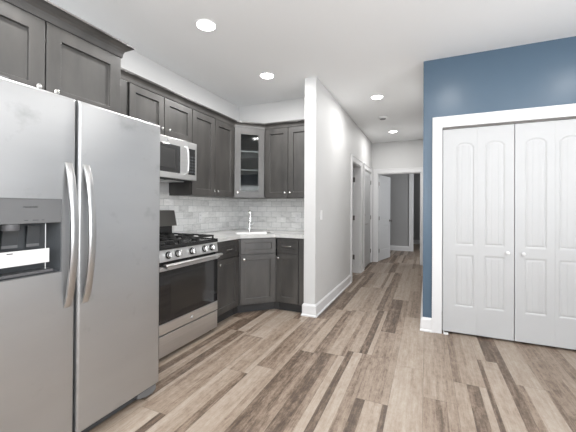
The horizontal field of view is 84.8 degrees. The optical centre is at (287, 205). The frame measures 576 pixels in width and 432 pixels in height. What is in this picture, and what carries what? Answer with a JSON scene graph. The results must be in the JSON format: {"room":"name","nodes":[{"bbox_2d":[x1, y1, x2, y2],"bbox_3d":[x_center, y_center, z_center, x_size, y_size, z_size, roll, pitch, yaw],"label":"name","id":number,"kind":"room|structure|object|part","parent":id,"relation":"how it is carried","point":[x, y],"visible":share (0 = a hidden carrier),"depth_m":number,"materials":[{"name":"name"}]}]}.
{"room":"kitchen","nodes":[
{"label":"kitchen","id":0,"kind":"room"},
{"bbox_2d":[121,50,238,192],"bbox_3d":[-1.529,-0.122,3.067,0.120,2.740,10.820,0,0,24],"label":"wall","id":1,"kind":"structure","parent":0,"point":[133,61],"depth_m":3.48,"materials":[{"name":"paint"}]},
{"bbox_2d":[0,0,120,112],"bbox_3d":[-1.628,-0.836,1.891,0.640,0.485,0.957,0,0,24],"label":"upper cabinet","id":2,"kind":"object","parent":1,"relation":"attached to","point":[36,52],"visible":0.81,"depth_m":1.82,"materials":[{"name":"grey wood"}]},
{"bbox_3d":[-1.470,-0.822,1.559,0.020,0.443,0.471,0,0,24],"label":"cabinet door","id":3,"kind":"part","parent":2,"relation":"part of","materials":[{"name":"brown wood"}]},
{"bbox_3d":[-1.372,-1.060,1.780,0.020,0.034,0.957,0,0,24],"label":"rail","id":4,"kind":"part","parent":2,"relation":"part of","materials":[{"name":"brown wood"}]},
{"bbox_2d":[5,0,134,57],"bbox_3d":[-1.606,-1.086,1.905,0.669,0.085,1.038,0,0,24],"label":"crown molding","id":5,"kind":"structure","parent":2,"relation":"attached to","point":[46,10],"depth_m":1.89,"materials":[{"name":"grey wood"}]},
{"bbox_3d":[-1.277,-0.819,1.998,0.020,0.443,0.471,0,0,24],"label":"cabinet door","id":6,"kind":"part","parent":2,"relation":"part of","materials":[{"name":"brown wood"}]},
{"bbox_2d":[120,79,126,114],"bbox_3d":[-1.508,-0.575,2.526,0.349,0.910,0.299,0,0,24],"label":"upper cabinet","id":7,"kind":"object","parent":1,"relation":"attached to","point":[123,105],"visible":0.08,"depth_m":2.56,"materials":[{"name":"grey wood"}]},
{"bbox_2d":[127,82,191,142],"bbox_3d":[-1.291,-0.856,3.016,0.349,0.400,0.767,0,0,24],"label":"upper cabinet","id":8,"kind":"object","parent":1,"relation":"attached to","point":[174,119],"visible":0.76,"depth_m":2.92,"materials":[{"name":"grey wood"}]},
{"bbox_3d":[-1.246,-0.842,2.787,0.020,0.358,0.376,0,0,24],"label":"cabinet door","id":9,"kind":"part","parent":8,"relation":"part of","materials":[{"name":"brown wood"}]},
{"bbox_3d":[-1.091,-0.840,3.138,0.020,0.358,0.376,0,0,24],"label":"cabinet door","id":10,"kind":"part","parent":8,"relation":"part of","materials":[{"name":"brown wood"}]},
{"bbox_2d":[160,134,196,182],"bbox_3d":[-1.252,-0.444,2.988,0.450,0.401,0.748,0,0,24],"label":"microwave","id":11,"kind":"object","parent":8,"relation":"attached to","point":[178,158],"visible":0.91,"depth_m":3.02,"materials":[{"name":"silver metal"}]},
{"bbox_3d":[-1.135,-0.453,2.855,0.021,0.379,0.600,0,0,24],"label":"door","id":12,"kind":"part","parent":11,"relation":"part of","materials":[{"name":"silver metal"}]},
{"bbox_3d":[-0.990,-0.444,3.092,0.056,0.288,0.018,0,0,24],"label":"handle","id":13,"kind":"part","parent":11,"relation":"part of","materials":[{"name":"silver metal"}]},
{"bbox_3d":[-0.984,-0.450,3.199,0.021,0.379,0.146,0,0,24],"label":"control panel","id":14,"kind":"part","parent":11,"relation":"part of","materials":[{"name":"silver metal"}]},
{"bbox_2d":[160,192,238,234],"bbox_3d":[-1.205,0.105,3.647,0.008,0.495,2.307,0,0,24],"label":"tiled wall","id":15,"kind":"structure","parent":1,"relation":"attached to","point":[218,214],"depth_m":3.93,"materials":[{"name":"tile"}]},
{"bbox_2d":[198,213,201,221],"bbox_3d":[-1.084,0.141,3.901,0.008,0.115,0.068,0,0,24],"label":"wall outlet","id":16,"kind":"object","parent":15,"relation":"attached to","point":[199,214],"visible":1,"depth_m":3.89,"materials":[{"name":"white plastic"}]},
{"bbox_2d":[169,109,233,197],"bbox_3d":[-0.979,-0.581,3.726,0.349,0.940,0.783,0,0,24],"label":"upper cabinet","id":17,"kind":"object","parent":1,"relation":"attached to","point":[214,138],"visible":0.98,"depth_m":3.61,"materials":[{"name":"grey wood"}]},
{"bbox_3d":[-0.936,-0.567,3.493,0.020,0.898,0.384,0,0,24],"label":"cabinet door","id":18,"kind":"part","parent":17,"relation":"part of","materials":[{"name":"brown wood"}]},
{"bbox_3d":[-0.778,-0.565,3.852,0.020,0.898,0.384,0,0,24],"label":"cabinet door","id":19,"kind":"part","parent":17,"relation":"part of","materials":[{"name":"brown wood"}]},
{"bbox_2d":[239,98,304,248],"bbox_3d":[-0.130,-0.108,4.510,1.279,2.740,0.120,0,0,24],"label":"wall","id":20,"kind":"structure","parent":0,"point":[294,109],"depth_m":4.48,"materials":[{"name":"paint"}]},
{"bbox_2d":[230,127,271,198],"bbox_3d":[-0.580,-0.561,4.313,0.608,0.910,0.608,0,0,24],"label":"upper cabinet","id":21,"kind":"object","parent":20,"relation":"attached to","point":[249,143],"visible":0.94,"depth_m":4.17,"materials":[{"name":"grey wood"}]},
{"bbox_2d":[121,67,304,129],"bbox_3d":[-0.790,-1.053,3.415,2.291,0.072,0.774,1,0,-42],"label":"crown molding","id":22,"kind":"structure","parent":21,"relation":"attached to","point":[126,75],"depth_m":3.33,"materials":[{"name":"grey wood"}]},
{"bbox_2d":[241,150,257,158],"bbox_3d":[-0.580,-0.715,4.318,0.577,0.018,0.576,0,0,24],"label":"shelf","id":23,"kind":"object","parent":21,"relation":"attached to","point":[244,154],"depth_m":4.32,"materials":[{"name":"grey wood"}]},
{"bbox_2d":[241,169,257,174],"bbox_3d":[-0.582,-0.470,4.316,0.577,0.018,0.576,0,0,24],"label":"shelf","id":24,"kind":"object","parent":21,"relation":"attached to","point":[243,171],"depth_m":4.33,"materials":[{"name":"grey wood"}]},
{"bbox_2d":[239,199,303,230],"bbox_3d":[-0.157,0.114,4.451,1.279,0.495,0.008,0,0,24],"label":"tiled wall","id":25,"kind":"structure","parent":20,"relation":"attached to","point":[269,214],"depth_m":4.47,"materials":[{"name":"tile"}]},
{"bbox_2d":[295,214,299,221],"bbox_3d":[0.134,0.163,4.314,0.070,0.115,0.008,0,0,24],"label":"wall outlet","id":26,"kind":"object","parent":25,"relation":"attached to","point":[297,216],"visible":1,"depth_m":4.31,"materials":[{"name":"white plastic"}]},
{"bbox_2d":[265,126,304,198],"bbox_3d":[0.057,-0.573,4.173,0.663,0.940,0.349,0,0,24],"label":"upper cabinet","id":27,"kind":"object","parent":20,"relation":"attached to","point":[284,147],"visible":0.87,"depth_m":4.06,"materials":[{"name":"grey wood"}]},
{"bbox_3d":[-0.149,-0.560,4.118,0.324,0.898,0.020,0,0,24],"label":"cabinet door","id":28,"kind":"part","parent":27,"relation":"part of","materials":[{"name":"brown wood"}]},
{"bbox_3d":[0.154,-0.559,3.984,0.324,0.898,0.020,0,0,24],"label":"cabinet door","id":29,"kind":"part","parent":27,"relation":"part of","materials":[{"name":"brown wood"}]},
{"bbox_2d":[48,0,575,142],"bbox_3d":[1.970,-1.493,4.060,6.076,0.050,15.600,0,0,24],"label":"ceiling","id":30,"kind":"structure","parent":0,"point":[359,50],"depth_m":2.80,"materials":[{"name":"paint"}]},
{"bbox_2d":[195,19,216,30],"bbox_3d":[-0.675,-1.484,2.595,0.176,0.011,0.176,0,0,24],"label":"recessed light","id":31,"kind":"object","parent":30,"relation":"in","point":[202,24],"visible":1,"depth_m":2.58,"materials":[{"name":"white plastic"}]},
{"bbox_2d":[259,72,274,78],"bbox_3d":[-0.239,-1.477,3.582,0.176,0.011,0.176,0,0,24],"label":"recessed light","id":32,"kind":"object","parent":30,"relation":"in","point":[265,75],"visible":1,"depth_m":3.56,"materials":[{"name":"white plastic"}]},
{"bbox_2d":[370,95,383,99],"bbox_3d":[1.202,-1.466,4.255,0.176,0.011,0.176,0,0,24],"label":"recessed light","id":33,"kind":"object","parent":30,"relation":"in","point":[375,97],"visible":1,"depth_m":4.24,"materials":[{"name":"white plastic"}]},
{"bbox_2d":[88,244,575,431],"bbox_3d":[1.954,1.297,4.047,6.076,0.050,15.600,0,0,24],"label":"floor","id":34,"kind":"structure","parent":0,"point":[365,363],"depth_m":2.33,"materials":[{"name":"brown wood"}]},
{"bbox_2d":[0,75,159,431],"bbox_3d":[-1.429,0.340,1.878,0.962,1.805,0.910,0,0,24],"label":"refrigerator","id":35,"kind":"object","parent":34,"relation":"on","point":[80,181],"visible":1,"depth_m":1.58,"materials":[{"name":"metal"}]},
{"bbox_2d":[0,252,46,265],"bbox_3d":[-1.180,0.237,1.408,0.001,0.037,0.183,0,0,24],"label":"print","id":36,"kind":"object","parent":35,"relation":"attached to","point":[14,258],"depth_m":1.40},
{"bbox_3d":[-1.183,0.024,1.441,0.041,0.110,0.252,0,0,24],"label":"control panel","id":37,"kind":"part","parent":35,"relation":"part of","materials":[{"name":"grey plastic"}]},
{"bbox_3d":[-1.188,0.143,1.442,0.053,0.357,0.260,0,0,24],"label":"dispenser frame","id":38,"kind":"part","parent":35,"relation":"part of","materials":[{"name":"grey plastic"}]},
{"bbox_3d":[-1.190,0.315,1.466,0.070,1.730,0.348,0,0,24],"label":"freezer door","id":39,"kind":"part","parent":35,"relation":"part of","materials":[{"name":"silver metal"}]},
{"bbox_3d":[-1.075,0.144,1.565,0.064,0.722,0.035,0,0,24],"label":"door handle","id":40,"kind":"part","parent":35,"relation":"part of","materials":[{"name":"silver metal"}]},
{"bbox_3d":[-1.038,0.145,1.648,0.064,0.722,0.035,0,0,24],"label":"door handle","id":41,"kind":"part","parent":35,"relation":"part of","materials":[{"name":"silver metal"}]},
{"bbox_3d":[-1.004,0.318,1.888,0.070,1.730,0.549,0,0,24],"label":"fridge door","id":42,"kind":"part","parent":35,"relation":"part of","materials":[{"name":"silver metal"}]},
{"bbox_2d":[158,210,222,359],"bbox_3d":[-1.124,0.647,2.951,0.708,1.205,0.758,0,0,24],"label":"gas range","id":43,"kind":"object","parent":34,"relation":"on","point":[188,263],"visible":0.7,"depth_m":2.81,"materials":[{"name":"silver metal"}]},
{"bbox_3d":[-0.878,1.130,2.839,0.028,0.169,0.758,0,0,24],"label":"drawer","id":44,"kind":"part","parent":43,"relation":"part of","materials":[{"name":"silver metal"}]},
{"bbox_3d":[-0.877,0.993,2.840,0.029,0.086,0.758,0,0,24],"label":"door rail","id":45,"kind":"part","parent":43,"relation":"part of","materials":[{"name":"silver metal"}]},
{"bbox_3d":[-0.876,0.720,2.841,0.028,0.456,0.758,0,0,24],"label":"oven door","id":46,"kind":"part","parent":43,"relation":"part of","materials":[{"name":"black glass"}]},
{"bbox_3d":[-0.874,0.510,2.842,0.030,0.036,0.758,0,0,24],"label":"door rail","id":47,"kind":"part","parent":43,"relation":"part of","materials":[{"name":"silver metal"}]},
{"bbox_2d":[159,237,217,250],"bbox_3d":[-1.130,0.340,2.956,0.592,0.033,0.758,0,0,24],"label":"cooktop","id":48,"kind":"object","parent":43,"relation":"in","point":[179,245],"depth_m":2.85,"materials":[{"name":"black metal"}]},
{"bbox_3d":[-0.873,0.406,2.842,0.034,0.095,0.758,0,0,24],"label":"control panel","id":49,"kind":"part","parent":43,"relation":"part of","materials":[{"name":"silver metal"}]},
{"bbox_3d":[-0.830,0.487,2.823,0.068,0.042,0.748,0,0,24],"label":"oven handle","id":50,"kind":"part","parent":43,"relation":"part of","materials":[{"name":"silver metal"}]},
{"bbox_2d":[215,239,238,322],"bbox_3d":[-0.909,0.811,3.519,0.637,0.884,0.441,0,0,24],"label":"base cabinet","id":51,"kind":"object","parent":34,"relation":"on","point":[227,279],"visible":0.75,"depth_m":3.43,"materials":[{"name":"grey wood"}]},
{"bbox_3d":[-0.659,0.468,3.411,0.020,0.172,0.422,0,0,24],"label":"drawer","id":52,"kind":"part","parent":51,"relation":"part of","materials":[{"name":"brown wood"}]},
{"bbox_3d":[-0.661,0.852,3.409,0.020,0.571,0.422,0,0,24],"label":"cabinet door","id":53,"kind":"part","parent":51,"relation":"part of","materials":[{"name":"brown wood"}]},
{"bbox_2d":[233,237,278,314],"bbox_3d":[-0.509,0.816,4.095,0.924,0.884,0.932,0,0,24],"label":"base cabinet","id":54,"kind":"object","parent":34,"relation":"on","point":[257,257],"visible":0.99,"depth_m":3.71,"materials":[{"name":"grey wood"}]},
{"bbox_2d":[176,228,303,241],"bbox_3d":[-0.432,0.352,3.817,1.269,0.040,1.370,0,0,24],"label":"countertop","id":55,"kind":"structure","parent":54,"relation":"on","point":[222,235],"depth_m":3.73,"materials":[{"name":"stone"}]},
{"bbox_2d":[247,210,253,231],"bbox_3d":[-0.490,0.192,4.014,0.083,0.280,0.152,0,0,9],"label":"faucet","id":56,"kind":"object","parent":55,"relation":"on","point":[249,217],"visible":1,"depth_m":4.04,"materials":[{"name":"metal"}]},
{"bbox_2d":[236,232,272,251],"bbox_3d":[-0.418,0.441,3.880,0.448,0.211,0.288,0,0,-21],"label":"sink","id":57,"kind":"object","parent":55,"relation":"in","point":[246,232],"visible":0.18,"depth_m":4.02,"materials":[{"name":"silver metal"}]},
{"bbox_3d":[-0.351,0.471,3.710,0.423,0.172,0.020,0,0,-21],"label":"false drawer","id":58,"kind":"part","parent":54,"relation":"part of","materials":[{"name":"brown wood"}]},
{"bbox_3d":[-0.353,0.855,3.708,0.423,0.571,0.020,0,0,-21],"label":"cabinet door","id":59,"kind":"part","parent":54,"relation":"part of","materials":[{"name":"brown wood"}]},
{"bbox_2d":[277,237,303,312],"bbox_3d":[0.132,0.819,3.964,0.350,0.884,0.637,0,0,24],"label":"base cabinet","id":60,"kind":"object","parent":34,"relation":"on","point":[290,251],"visible":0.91,"depth_m":3.72,"materials":[{"name":"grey wood"}]},
{"bbox_3d":[-0.003,0.473,3.729,0.272,0.172,0.020,0,0,24],"label":"drawer","id":61,"kind":"part","parent":60,"relation":"part of","materials":[{"name":"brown wood"}]},
{"bbox_3d":[-0.005,0.857,3.728,0.272,0.571,0.020,0,0,24],"label":"cabinet door","id":62,"kind":"part","parent":60,"relation":"part of","materials":[{"name":"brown wood"}]},
{"bbox_2d":[304,76,371,304],"bbox_3d":[1.090,-0.096,5.523,0.138,2.740,4.164,0,0,24],"label":"wall partition","id":63,"kind":"structure","parent":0,"point":[331,135],"depth_m":3.99,"materials":[{"name":"paint"}]},
{"bbox_2d":[301,274,351,317],"bbox_3d":[0.601,1.197,4.423,0.190,0.138,1.825,0,0,24],"label":"baseboard","id":64,"kind":"structure","parent":63,"relation":"attached to","point":[309,310],"depth_m":3.87,"materials":[{"name":"white paint"}]},
{"bbox_2d":[350,154,362,281],"bbox_3d":[1.172,0.207,5.683,0.168,2.135,0.930,0,0,24],"label":"door frame","id":65,"kind":"structure","parent":63,"relation":"in","point":[356,173],"depth_m":6.01,"materials":[{"name":"white paint"}]},
{"bbox_2d":[363,163,372,268],"bbox_3d":[1.649,0.215,6.763,0.164,2.135,1.010,0,0,24],"label":"door frame","id":66,"kind":"structure","parent":63,"relation":"in","point":[366,167],"depth_m":6.40,"materials":[{"name":"white paint"}]},
{"bbox_2d":[365,171,370,266],"bbox_3d":[1.710,0.269,6.747,0.089,1.991,0.809,0,0,24],"label":"door","id":67,"kind":"structure","parent":66,"relation":"attached to","point":[367,175],"depth_m":6.76,"materials":[{"name":"white paint"}]},
{"bbox_2d":[382,174,408,245],"bbox_3d":[3.999,-0.064,8.959,4.900,2.740,0.120,0,0,24],"label":"wall","id":68,"kind":"structure","parent":0,"point":[399,183],"depth_m":9.22,"materials":[{"name":"paint"}]},
{"bbox_2d":[390,245,408,250],"bbox_3d":[2.605,1.231,9.483,1.933,0.138,0.026,0,0,24],"label":"baseboard","id":69,"kind":"structure","parent":68,"relation":"attached to","point":[397,248],"depth_m":9.19,"materials":[{"name":"white paint"}]},
{"bbox_2d":[409,174,413,250],"bbox_3d":[3.958,0.088,8.961,0.957,2.435,0.146,0,0,24],"label":"door frame","id":70,"kind":"structure","parent":68,"relation":"in","point":[411,176],"depth_m":9.07,"materials":[{"name":"white paint"}]},
{"bbox_2d":[372,139,422,261],"bbox_3d":[3.040,-0.079,6.873,5.176,2.740,0.120,0,0,24],"label":"wall","id":71,"kind":"structure","parent":0,"point":[397,154],"depth_m":7.08,"materials":[{"name":"paint"}]},
{"bbox_2d":[378,175,391,260],"bbox_3d":[2.350,0.278,7.608,0.100,2.000,0.780,0,0,37],"label":"door","id":72,"kind":"structure","parent":71,"relation":"in","point":[384,220],"depth_m":7.60,"materials":[{"name":"white paint"}]},
{"bbox_2d":[373,167,422,264],"bbox_3d":[2.488,0.221,7.100,1.092,2.135,0.146,0,0,24],"label":"trim","id":73,"kind":"structure","parent":71,"relation":"attached to","point":[414,170],"depth_m":7.18,"materials":[{"name":"white paint"}]},
{"bbox_2d":[413,173,419,239],"bbox_3d":[4.850,-0.051,10.890,4.900,2.740,0.120,0,0,24],"label":"wall","id":74,"kind":"structure","parent":0,"point":[416,236],"depth_m":10.98,"materials":[{"name":"grey paint"}]},
{"bbox_2d":[442,124,514,254],"bbox_3d":[2.418,-0.099,3.283,1.620,2.740,0.743,0,0,24],"label":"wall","id":75,"kind":"structure","parent":0,"point":[514,124],"depth_m":3.82,"materials":[{"name":"paint"}]},
{"bbox_2d":[423,36,575,317],"bbox_3d":[2.788,-0.100,2.652,3.035,2.740,0.115,0,0,24],"label":"wall","id":76,"kind":"structure","parent":0,"point":[539,74],"depth_m":2.99,"materials":[{"name":"paint"}]},
{"bbox_2d":[432,103,575,333],"bbox_3d":[2.080,0.192,2.884,1.385,2.150,0.026,0,0,24],"label":"trim","id":77,"kind":"structure","parent":76,"relation":"attached to","point":[567,110],"depth_m":3.13,"materials":[{"name":"white paint"}]},
{"bbox_2d":[442,117,575,129],"bbox_3d":[2.107,-0.771,2.937,1.203,0.012,0.030,0,0,24],"label":"closet track","id":78,"kind":"object","parent":76,"relation":"attached to","point":[569,117],"visible":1,"depth_m":2.93,"materials":[{"name":"metal"}]},
{"bbox_2d":[442,124,513,340],"bbox_3d":[1.819,0.252,3.031,0.594,2.026,0.080,0,0,24],"label":"bifold door","id":79,"kind":"structure","parent":78,"relation":"hanging from","point":[478,255],"depth_m":3.03,"materials":[{"name":"white paint"}]},
{"bbox_3d":[1.692,0.241,3.112,0.296,2.005,0.035,0,0,24],"label":"door","id":80,"kind":"part","parent":79,"relation":"part of","materials":[{"name":"white paint"}]},
{"bbox_3d":[1.964,0.242,2.992,0.296,2.005,0.035,0,0,24],"label":"door","id":81,"kind":"part","parent":79,"relation":"part of","materials":[{"name":"white paint"}]},
{"bbox_2d":[514,119,575,349],"bbox_3d":[2.370,0.244,2.795,0.594,2.005,0.069,0,0,24],"label":"bifold door","id":82,"kind":"structure","parent":78,"relation":"hanging from","point":[544,152],"depth_m":2.83,"materials":[{"name":"white paint"}]},
{"bbox_3d":[2.241,0.243,2.870,0.296,2.005,0.035,0,0,24],"label":"door","id":83,"kind":"part","parent":82,"relation":"part of","materials":[{"name":"white paint"}]},
{"bbox_3d":[2.513,0.244,2.751,0.296,2.005,0.035,0,0,24],"label":"door","id":84,"kind":"part","parent":82,"relation":"part of","materials":[{"name":"white paint"}]},
{"bbox_3d":[2.250,-0.092,5.053,0.115,2.740,3.848,0,0,24],"label":"wall","id":85,"kind":"structure","parent":0,"visible":0},
{"bbox_2d":[420,282,431,332],"bbox_3d":[2.159,1.208,4.926,0.111,0.138,3.841,0,0,24],"label":"baseboard","id":86,"kind":"structure","parent":85,"relation":"attached to","point":[425,322],"depth_m":3.18,"materials":[{"name":"white paint"}]}
]}

